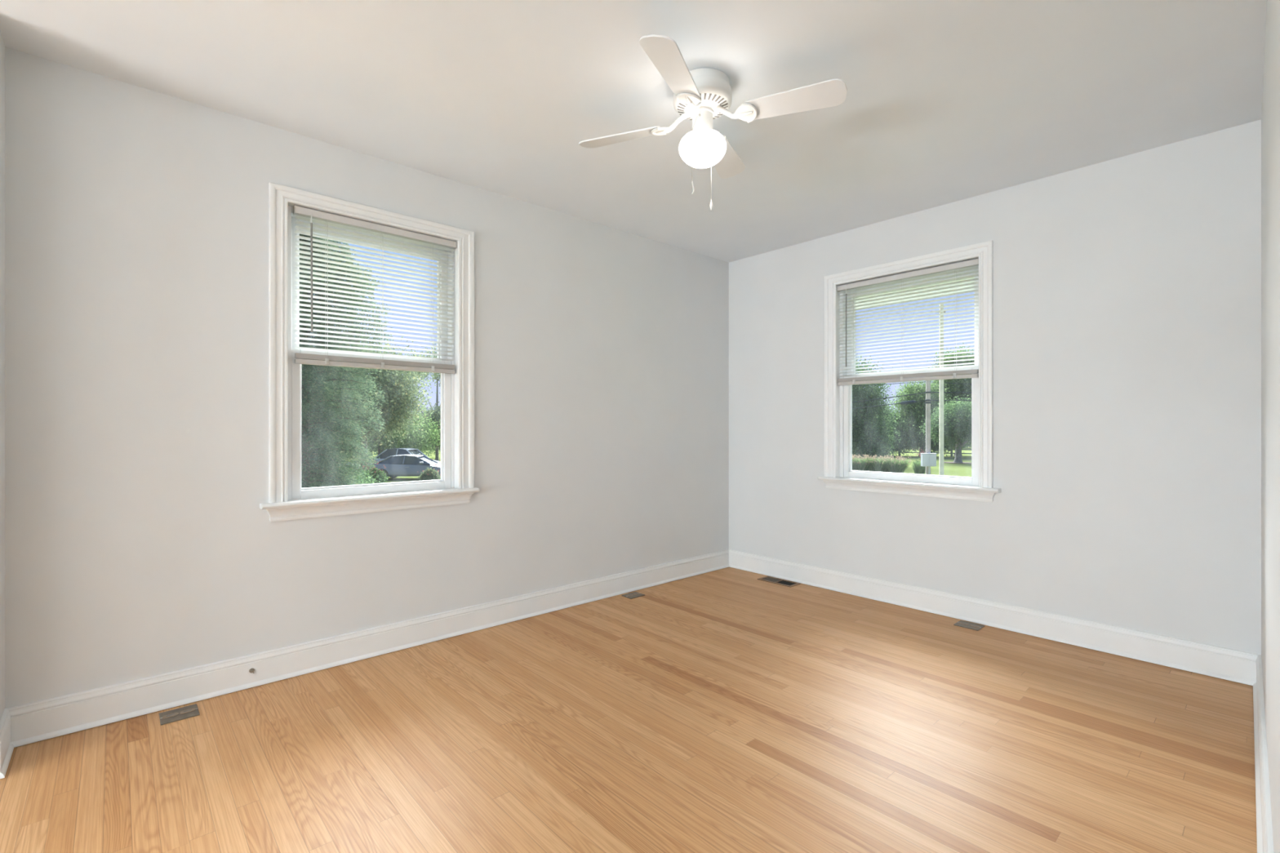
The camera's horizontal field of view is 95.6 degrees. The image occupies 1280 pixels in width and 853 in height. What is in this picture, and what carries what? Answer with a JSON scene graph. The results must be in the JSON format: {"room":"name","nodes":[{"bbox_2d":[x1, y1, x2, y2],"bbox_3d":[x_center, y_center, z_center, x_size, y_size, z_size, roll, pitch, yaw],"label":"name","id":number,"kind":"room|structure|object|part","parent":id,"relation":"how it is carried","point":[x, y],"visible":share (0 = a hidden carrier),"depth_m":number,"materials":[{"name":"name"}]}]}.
{"room":"empty bedroom","nodes":[
{"label":"empty bedroom","id":0,"kind":"room"},
{"bbox_2d":[0,31,4,719],"bbox_3d":[-2.175,-0.105,1.891,0.120,2.440,0.235,0,0,-42],"label":"wall","id":1,"kind":"structure","parent":0,"point":[2,43],"depth_m":1.97,"materials":[{"name":"paint"}]},
{"bbox_2d":[0,708,13,778],"bbox_3d":[-2.158,1.045,1.891,0.144,0.134,0.259,0,0,-42],"label":"baseboard","id":2,"kind":"structure","parent":1,"relation":"attached to","point":[6,748],"depth_m":1.93,"materials":[{"name":"white paint"}]},
{"bbox_2d":[4,46,728,708],"bbox_3d":[-0.787,-0.105,3.413,4.220,2.440,0.160,0,0,-42],"label":"wall","id":3,"kind":"structure","parent":0,"point":[140,543],"depth_m":2.47,"materials":[{"name":"paint"}]},
{"bbox_2d":[248,668,254,673],"bbox_3d":[-1.661,1.045,2.485,0.019,0.023,0.018,0,0,-42],"label":"fitting","id":4,"kind":"object","parent":3,"relation":"attached to","point":[251,670],"visible":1,"depth_m":2.48,"materials":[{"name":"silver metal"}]},
{"bbox_2d":[7,549,728,747],"bbox_3d":[-0.740,1.045,3.331,3.940,0.134,0.024,0,0,-42],"label":"baseboard","id":5,"kind":"structure","parent":3,"relation":"attached to","point":[38,721],"depth_m":2.62,"materials":[{"name":"white paint"}]},
{"bbox_2d":[259,182,479,521],"bbox_3d":[-1.313,-0.329,2.895,1.004,1.484,0.203,0,0,-42],"label":"window","id":6,"kind":"structure","parent":3,"relation":"in","point":[287,500],"depth_m":2.77,"materials":[{"name":"white paint"}]},
{"bbox_3d":[-1.349,-0.651,2.944,0.757,0.648,0.038,0,0,-42],"label":"sash","id":7,"kind":"part","parent":6,"relation":"part of","materials":[{"name":"white plastic"}]},
{"bbox_3d":[-1.319,-0.011,2.910,0.757,0.693,0.038,0,0,-42],"label":"sash","id":8,"kind":"part","parent":6,"relation":"part of","materials":[{"name":"white plastic"}]},
{"bbox_3d":[-1.341,-0.328,2.929,0.798,1.355,0.114,0,0,-42],"label":"frame","id":9,"kind":"part","parent":6,"relation":"part of","materials":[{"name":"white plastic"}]},
{"bbox_2d":[293,204,456,373],"bbox_3d":[-1.278,-0.646,2.876,0.765,0.712,0.046,0,0,-42],"label":"window blind","id":10,"kind":"object","parent":6,"relation":"attached to","point":[303,358],"visible":1,"depth_m":2.85,"materials":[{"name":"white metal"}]},
{"bbox_3d":[-1.466,-0.639,2.717,0.007,0.658,0.028,0,0,-42],"label":"ladder cord","id":11,"kind":"part","parent":10,"relation":"part of","materials":[{"name":"white fabric"}]},
{"bbox_3d":[-1.284,-0.300,2.882,0.755,0.020,0.028,0,0,-42],"label":"rail","id":12,"kind":"part","parent":10,"relation":"part of","materials":[{"name":"white plastic"}]},
{"bbox_3d":[-1.283,-0.984,2.881,0.757,0.032,0.030,0,0,-42],"label":"head rail","id":13,"kind":"part","parent":10,"relation":"part of","materials":[{"name":"white plastic"}]},
{"bbox_3d":[-1.280,-0.639,2.885,0.007,0.658,0.028,0,0,-42],"label":"ladder cord","id":14,"kind":"part","parent":10,"relation":"part of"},
{"bbox_3d":[-1.093,-0.639,3.055,0.007,0.658,0.028,0,0,-42],"label":"ladder cord","id":15,"kind":"part","parent":10,"relation":"part of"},
{"bbox_2d":[0,567,1257,852],"bbox_3d":[-1.979,1.165,0.811,9.480,0.100,4.500,0,0,-42],"label":"floor","id":16,"kind":"structure","parent":0,"point":[728,709],"depth_m":2.02,"materials":[{"name":"brown wood"}]},
{"bbox_2d":[159,703,199,725],"bbox_3d":[-1.787,1.111,2.252,0.117,0.008,0.115,0,0,-42],"label":"floor vent","id":17,"kind":"object","parent":16,"relation":"on","point":[187,712],"visible":1,"depth_m":2.24,"materials":[{"name":"grey metal"}]},
{"bbox_3d":[-1.807,1.109,2.234,0.050,0.002,0.029,0,0,-42],"label":"flap lid","id":18,"kind":"part","parent":17,"relation":"part of","materials":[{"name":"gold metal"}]},
{"bbox_3d":[-1.768,1.109,2.269,0.050,0.002,0.029,0,0,-42],"label":"flap lid","id":19,"kind":"part","parent":17,"relation":"part of","materials":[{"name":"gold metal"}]},
{"bbox_2d":[621,591,644,599],"bbox_3d":[-0.044,1.111,3.846,0.125,0.008,0.096,0,0,-42],"label":"floor vent","id":20,"kind":"object","parent":16,"relation":"on","point":[632,595],"visible":1,"depth_m":3.83,"materials":[{"name":"grey metal"}]},
{"bbox_2d":[757,575,800,587],"bbox_3d":[1.003,1.113,4.195,0.132,0.005,0.284,0,0,-42],"label":"floor vent","id":21,"kind":"object","parent":16,"relation":"in","point":[768,579],"visible":1,"depth_m":4.19,"materials":[{"name":"brown metal"}]},
{"bbox_3d":[0.961,1.113,4.242,0.092,0.001,0.118,0,0,-42],"label":"damper plate","id":22,"kind":"part","parent":21,"relation":"part of","materials":[{"name":"grey metal"}]},
{"bbox_2d":[953,620,984,631],"bbox_3d":[1.849,1.111,3.261,0.108,0.008,0.126,0,0,-42],"label":"floor vent","id":23,"kind":"object","parent":16,"relation":"on","point":[962,624],"visible":1,"depth_m":3.25,"materials":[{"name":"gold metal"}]},
{"bbox_2d":[0,0,1266,262],"bbox_3d":[-1.946,-1.375,0.774,9.480,0.100,4.600,0,0,-42],"label":"ceiling","id":24,"kind":"structure","parent":0,"point":[946,101],"depth_m":2.22,"materials":[{"name":"paint"}]},
{"bbox_2d":[578,34,847,210],"bbox_3d":[0.241,-1.094,2.235,0.790,0.461,0.790,0,0,-23],"label":"ceiling fan","id":25,"kind":"object","parent":24,"relation":"hanging from","point":[701,95],"visible":1,"depth_m":2.15,"materials":[{"name":"white wood"}]},
{"bbox_3d":[-0.077,-1.182,2.367,0.363,0.035,0.119,0,0,22],"label":"blade","id":26,"kind":"part","parent":25,"relation":"part of","materials":[{"name":"white laminate"}]},
{"bbox_3d":[0.081,-1.174,2.303,0.080,0.030,0.082,0,0,-23],"label":"shield plate","id":27,"kind":"part","parent":25,"relation":"part of","materials":[{"name":"white metal"}]},
{"bbox_3d":[0.109,-1.182,1.917,0.119,0.035,0.363,0,0,22],"label":"blade","id":28,"kind":"part","parent":25,"relation":"part of","materials":[{"name":"white laminate"}]},
{"bbox_3d":[0.142,-1.196,2.271,0.106,0.066,0.031,0,0,21],"label":"blade arm","id":29,"kind":"part","parent":25,"relation":"part of","materials":[{"name":"white metal"}]},
{"bbox_3d":[0.173,-1.174,2.075,0.082,0.030,0.080,0,0,-23],"label":"shield plate","id":30,"kind":"part","parent":25,"relation":"part of","materials":[{"name":"white metal"}]},
{"bbox_3d":[0.205,-1.196,2.136,0.031,0.066,0.106,0,0,21],"label":"blade arm","id":31,"kind":"part","parent":25,"relation":"part of","materials":[{"name":"white metal"}]},
{"bbox_3d":[0.241,-1.069,2.235,0.183,0.117,0.183,0,0,-42],"label":"lamp shade","id":32,"kind":"part","parent":25,"relation":"part of","materials":[{"name":"white glass"}]},
{"bbox_3d":[0.272,-1.044,2.295,0.002,0.269,0.056,0,0,28],"label":"pull chain","id":33,"kind":"part","parent":25,"relation":"part of","materials":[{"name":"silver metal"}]},
{"bbox_3d":[0.340,-1.196,2.199,0.106,0.066,0.031,0,0,21],"label":"blade arm","id":34,"kind":"part","parent":25,"relation":"part of","materials":[{"name":"white metal"}]},
{"bbox_3d":[0.373,-1.182,2.553,0.119,0.035,0.363,0,0,22],"label":"blade","id":35,"kind":"part","parent":25,"relation":"part of","materials":[{"name":"white laminate"}]},
{"bbox_3d":[0.401,-1.174,2.167,0.080,0.030,0.082,0,0,-23],"label":"shield plate","id":36,"kind":"part","parent":25,"relation":"part of","materials":[{"name":"white metal"}]},
{"bbox_3d":[0.559,-1.182,2.103,0.363,0.035,0.119,0,0,22],"label":"blade","id":37,"kind":"part","parent":25,"relation":"part of","materials":[{"name":"white laminate"}]},
{"bbox_2d":[728,119,1261,654],"bbox_3d":[1.846,-0.105,3.529,0.160,2.440,3.200,0,0,-42],"label":"wall","id":38,"kind":"structure","parent":0,"point":[1126,290],"depth_m":2.96,"materials":[{"name":"paint"}]},
{"bbox_2d":[817,240,1000,502],"bbox_3d":[1.674,-0.314,3.672,0.203,1.468,1.106,0,0,-42],"label":"window","id":39,"kind":"structure","parent":38,"relation":"in","point":[838,473],"depth_m":3.60,"materials":[{"name":"white paint"}]},
{"bbox_2d":[836,257,978,385],"bbox_3d":[1.646,-0.627,3.647,0.046,0.680,0.877,0,0,-42],"label":"window blind","id":40,"kind":"object","parent":39,"relation":"attached to","point":[954,374],"visible":0.94,"depth_m":3.60,"materials":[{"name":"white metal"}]},
{"bbox_3d":[1.442,-0.620,3.885,0.028,0.626,0.007,0,0,-42],"label":"ladder cord","id":41,"kind":"part","parent":40,"relation":"part of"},
{"bbox_3d":[1.651,-0.949,3.652,0.030,0.032,0.869,0,0,-42],"label":"head rail","id":42,"kind":"part","parent":40,"relation":"part of","materials":[{"name":"white plastic"}]},
{"bbox_3d":[1.652,-0.297,3.653,0.028,0.020,0.867,0,0,-42],"label":"rail","id":43,"kind":"part","parent":40,"relation":"part of","materials":[{"name":"white plastic"}]},
{"bbox_3d":[1.863,-0.620,3.420,0.028,0.626,0.007,0,0,-42],"label":"ladder cord","id":44,"kind":"part","parent":40,"relation":"part of","materials":[{"name":"white fabric"}]},
{"bbox_3d":[1.708,-0.306,3.700,0.114,1.333,0.882,0,0,-42],"label":"frame","id":45,"kind":"part","parent":39,"relation":"part of","materials":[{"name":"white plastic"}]},
{"bbox_3d":[1.690,-0.005,3.677,0.038,0.703,0.841,0,0,-42],"label":"sash","id":46,"kind":"part","parent":39,"relation":"part of","materials":[{"name":"white plastic"}]},
{"bbox_3d":[1.723,-0.635,3.707,0.038,0.616,0.841,0,0,-42],"label":"sash","id":47,"kind":"part","parent":39,"relation":"part of","materials":[{"name":"white plastic"}]},
{"bbox_2d":[856,277,974,308],"bbox_3d":[2.139,-1.080,3.727,0.538,0.330,3.900,0,0,-42],"label":"eave","id":48,"kind":"object","parent":38,"relation":"attached to","point":[971,282],"depth_m":4.16},
{"bbox_2d":[728,549,1258,685],"bbox_3d":[1.683,1.045,3.571,0.024,0.134,2.920,0,0,-42],"label":"baseboard","id":49,"kind":"structure","parent":38,"relation":"attached to","point":[1223,663],"depth_m":3.11,"materials":[{"name":"white paint"}]},
{"bbox_2d":[1261,0,1279,852],"bbox_3d":[-0.600,-0.105,-0.744,9.202,2.440,0.360,0,0,-42],"label":"wall","id":50,"kind":"structure","parent":0,"point":[1270,112],"depth_m":1.47,"materials":[{"name":"paint"}]},
{"bbox_2d":[1253,654,1273,852],"bbox_3d":[-0.662,1.045,-0.676,9.204,0.134,0.025,0,0,-44],"label":"baseboard","id":51,"kind":"structure","parent":50,"relation":"attached to","point":[1263,803],"depth_m":1.73,"materials":[{"name":"white paint"}]},
{"label":"outside","id":52,"kind":"structure","parent":0,"visible":0},
{"bbox_2d":[348,444,971,482],"bbox_3d":[6.545,3.015,50.389,190.000,0.001,180.000,0,0,-42],"label":"lawn","id":53,"kind":"structure","parent":52,"point":[949,469],"depth_m":45.75,"materials":[{"name":"green plant"}]},
{"bbox_2d":[299,234,391,488],"bbox_3d":[-7.448,-0.891,12.836,3.494,7.886,3.588,0,0,29],"label":"leafy tree","id":54,"kind":"object","parent":53,"relation":"on","point":[318,379],"visible":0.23,"depth_m":12.68,"materials":[{"name":"green plant"}]},
{"bbox_2d":[311,463,387,485],"bbox_3d":[-9.387,1.964,17.076,4.126,2.157,3.574,0,0,-32],"label":"shrub","id":55,"kind":"object","parent":53,"relation":"on","point":[367,479],"visible":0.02,"depth_m":17.53,"materials":[{"name":"green plant"}]},
{"bbox_2d":[325,462,373,484],"bbox_3d":[-11.241,2.146,22.015,2.094,1.772,2.400,0,0,41],"label":"shrub","id":56,"kind":"object","parent":53,"relation":"on","point":[367,473],"visible":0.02,"depth_m":22.15,"materials":[{"name":"green plant"}]},
{"bbox_2d":[309,330,436,469],"bbox_3d":[-13.146,-0.844,27.950,7.304,7.748,7.005,0,0,7],"label":"leafy tree","id":57,"kind":"object","parent":53,"relation":"on","point":[395,384],"visible":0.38,"depth_m":27.35,"materials":[{"name":"green plant"}]},
{"bbox_2d":[309,373,440,458],"bbox_3d":[-18.325,-0.921,40.030,10.653,7.905,7.352,0,0,-9],"label":"leafy tree","id":58,"kind":"object","parent":53,"relation":"on","point":[415,437],"visible":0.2,"depth_m":40.17,"materials":[{"name":"green plant"}]},
{"bbox_2d":[362,460,388,483],"bbox_3d":[-11.972,2.213,25.983,1.490,1.617,1.400,0,0,32],"label":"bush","id":59,"kind":"object","parent":53,"relation":"on","point":[382,476],"visible":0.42,"depth_m":25.89,"materials":[{"name":"green plant"}]},
{"bbox_2d":[351,404,440,462],"bbox_3d":[-22.764,0.272,53.622,13.004,5.835,8.992,0,0,-42],"label":"leafy tree","id":60,"kind":"object","parent":53,"relation":"on","point":[430,449],"visible":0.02,"depth_m":53.72,"materials":[{"name":"green plant"}]},
{"bbox_2d":[367,453,440,479],"bbox_3d":[-13.316,2.303,33.975,4.700,1.435,2.160,0,0,-3],"label":"car","id":61,"kind":"object","parent":53,"relation":"on","point":[399,465],"visible":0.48,"depth_m":33.14,"materials":[{"name":"grey paint"}]},
{"bbox_2d":[367,448,440,463],"bbox_3d":[-15.755,2.203,39.117,4.800,1.635,2.160,0,0,10],"label":"car","id":62,"kind":"object","parent":53,"relation":"on","point":[394,451],"visible":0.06,"depth_m":38.59,"materials":[{"name":"white paint"}]},
{"bbox_2d":[401,342,440,461],"bbox_3d":[-17.717,-2.234,51.743,8.388,10.523,7.492,0,0,-42],"label":"leafy tree","id":63,"kind":"object","parent":53,"relation":"on","point":[436,376],"visible":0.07,"depth_m":51.60,"materials":[{"name":"green plant"}]},
{"bbox_2d":[417,402,440,457],"bbox_3d":[-16.698,0.189,49.158,5.637,5.689,5.910,0,0,-17],"label":"leafy tree","id":64,"kind":"object","parent":53,"relation":"on","point":[435,414],"visible":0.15,"depth_m":48.15,"materials":[{"name":"green plant"}]},
{"bbox_2d":[417,464,440,480],"bbox_3d":[-10.121,2.404,27.988,1.152,1.266,1.112,0,0,-42],"label":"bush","id":65,"kind":"object","parent":53,"relation":"on","point":[427,474],"visible":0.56,"depth_m":27.83,"materials":[{"name":"green plant"}]},
{"bbox_2d":[852,455,859,470],"bbox_3d":[13.184,2.353,37.386,1.934,1.324,2.005,0,0,4],"label":"ornamental grass","id":66,"kind":"object","parent":53,"relation":"on","point":[854,459],"depth_m":36.81,"materials":[{"name":"green plant"}]},
{"bbox_2d":[852,453,875,471],"bbox_3d":[14.162,2.343,37.168,1.984,1.345,1.963,0,0,10],"label":"ornamental grass","id":67,"kind":"object","parent":53,"relation":"on","point":[861,464],"depth_m":36.69,"materials":[{"name":"green plant"}]},
{"bbox_2d":[852,350,905,459],"bbox_3d":[16.547,-0.969,46.215,7.746,10.208,8.518,0,0,-42],"label":"leafy tree","id":68,"kind":"object","parent":53,"relation":"on","point":[867,441],"visible":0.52,"depth_m":44.52,"materials":[{"name":"green plant"}]},
{"bbox_2d":[864,454,894,471],"bbox_3d":[15.128,2.355,36.844,2.083,1.321,1.960,0,0,-42],"label":"ornamental grass","id":69,"kind":"object","parent":53,"relation":"on","point":[877,466],"depth_m":36.39,"materials":[{"name":"green plant"}]},
{"bbox_2d":[877,455,911,473],"bbox_3d":[16.024,2.364,36.513,1.998,1.302,2.006,0,0,-42],"label":"ornamental grass","id":70,"kind":"object","parent":53,"relation":"on","point":[897,465],"depth_m":36.04,"materials":[{"name":"green plant"}]},
{"bbox_2d":[869,404,923,456],"bbox_3d":[25.133,0.378,62.208,10.550,7.292,6.587,0,0,28],"label":"leafy tree","id":71,"kind":"object","parent":53,"relation":"on","point":[900,447],"visible":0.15,"depth_m":60.40,"materials":[{"name":"green plant"}]},
{"bbox_2d":[911,461,925,474],"bbox_3d":[16.805,2.517,34.879,0.967,0.996,0.912,0,0,-42],"label":"ornamental grass","id":72,"kind":"object","parent":53,"relation":"on","point":[917,468],"depth_m":34.70,"materials":[{"name":"green plant"}]},
{"bbox_2d":[912,448,925,473],"bbox_3d":[17.477,2.174,35.896,0.999,1.690,1.081,0,0,-42],"label":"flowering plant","id":73,"kind":"object","parent":53,"relation":"on","point":[913,449],"visible":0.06,"depth_m":36.02,"materials":[{"name":"green plant"}]},
{"bbox_2d":[889,380,955,457],"bbox_3d":[29.563,-1.014,59.870,8.336,8.342,6.589,0,0,18],"label":"leafy tree","id":74,"kind":"object","parent":53,"relation":"on","point":[910,413],"visible":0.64,"depth_m":58.99,"materials":[{"name":"green plant"}]},
{"bbox_2d":[924,376,931,475],"bbox_3d":[16.383,-0.085,32.999,0.295,6.200,0.302,0,0,-42],"label":"utility pole","id":75,"kind":"object","parent":53,"relation":"on","point":[927,401],"visible":0.84,"depth_m":32.90,"materials":[{"name":"grey wood"}]},
{"bbox_2d":[852,391,971,402],"bbox_3d":[16.041,-1.434,33.746,19.112,1.163,1.155,0,0,23],"label":"overhead wire","id":76,"kind":"object","parent":75,"relation":"attached to","point":[931,392],"visible":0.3,"depth_m":33.30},
{"bbox_2d":[852,400,971,408],"bbox_3d":[16.041,-1.034,33.746,19.111,1.055,1.148,0,0,23],"label":"overhead wire","id":77,"kind":"object","parent":75,"relation":"attached to","point":[924,400],"visible":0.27,"depth_m":33.27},
{"bbox_2d":[899,400,915,404],"bbox_3d":[15.474,-1.437,33.510,0.864,0.246,0.185,0,0,29],"label":"case","id":78,"kind":"object","parent":77,"relation":"hanging from","point":[913,401],"visible":1,"depth_m":33.44,"materials":[{"name":"grey metal"}]},
{"bbox_2d":[853,381,971,386],"bbox_3d":[16.041,-2.494,33.746,19.109,0.248,1.133,0,0,23],"label":"overhead wire","id":79,"kind":"object","parent":75,"relation":"attached to","point":[925,381],"visible":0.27,"depth_m":33.55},
{"bbox_2d":[920,453,937,466],"bbox_3d":[16.268,1.825,32.719,0.810,0.740,0.280,0,0,0],"label":"utility box","id":80,"kind":"object","parent":75,"relation":"attached to","point":[926,459],"visible":1,"depth_m":32.59,"materials":[{"name":"grey metal"}]},
{"bbox_3d":[16.083,1.830,32.593,0.340,0.650,0.012,0,0,0],"label":"door","id":81,"kind":"part","parent":80,"relation":"part of","materials":[{"name":"grey metal"}]},
{"bbox_3d":[16.453,1.830,32.593,0.340,0.650,0.012,0,0,0],"label":"door","id":82,"kind":"part","parent":80,"relation":"part of","materials":[{"name":"grey metal"}]},
{"bbox_2d":[898,444,971,457],"bbox_3d":[33.222,2.340,59.282,12.464,1.350,0.208,0,0,26],"label":"rail fence","id":83,"kind":"object","parent":53,"relation":"on","point":[951,451],"visible":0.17,"depth_m":59.77,"materials":[{"name":"wood"}]},
{"bbox_3d":[33.222,2.665,59.282,12.256,0.107,0.105,0,0,26],"label":"rail","id":84,"kind":"part","parent":83,"relation":"part of","materials":[{"name":"wood"}]},
{"bbox_2d":[937,304,946,475],"bbox_3d":[15.932,-1.785,30.988,0.755,9.600,0.251,0,0,-4],"label":"utility pole","id":85,"kind":"object","parent":53,"relation":"on","point":[941,381],"visible":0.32,"depth_m":30.91,"materials":[{"name":"beige wood"}]},
{"bbox_2d":[912,395,971,462],"bbox_3d":[27.053,0.079,48.993,5.773,5.920,6.121,0,0,-29],"label":"leafy tree","id":86,"kind":"object","parent":53,"relation":"on","point":[957,418],"visible":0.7,"depth_m":48.42,"materials":[{"name":"green plant"}]},
{"bbox_2d":[925,342,974,455],"bbox_3d":[34.135,-3.003,61.821,7.475,12.090,7.913,0,0,-15],"label":"leafy tree","id":87,"kind":"object","parent":53,"relation":"on","point":[956,386],"visible":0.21,"depth_m":60.52,"materials":[{"name":"green plant"}]},
{"bbox_2d":[943,462,971,463],"bbox_3d":[26.834,2.990,49.053,1.900,0.050,2.577,0,0,-42],"label":"mulch bed","id":88,"kind":"object","parent":53,"relation":"on","point":[944,462],"visible":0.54,"depth_m":48.56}
]}

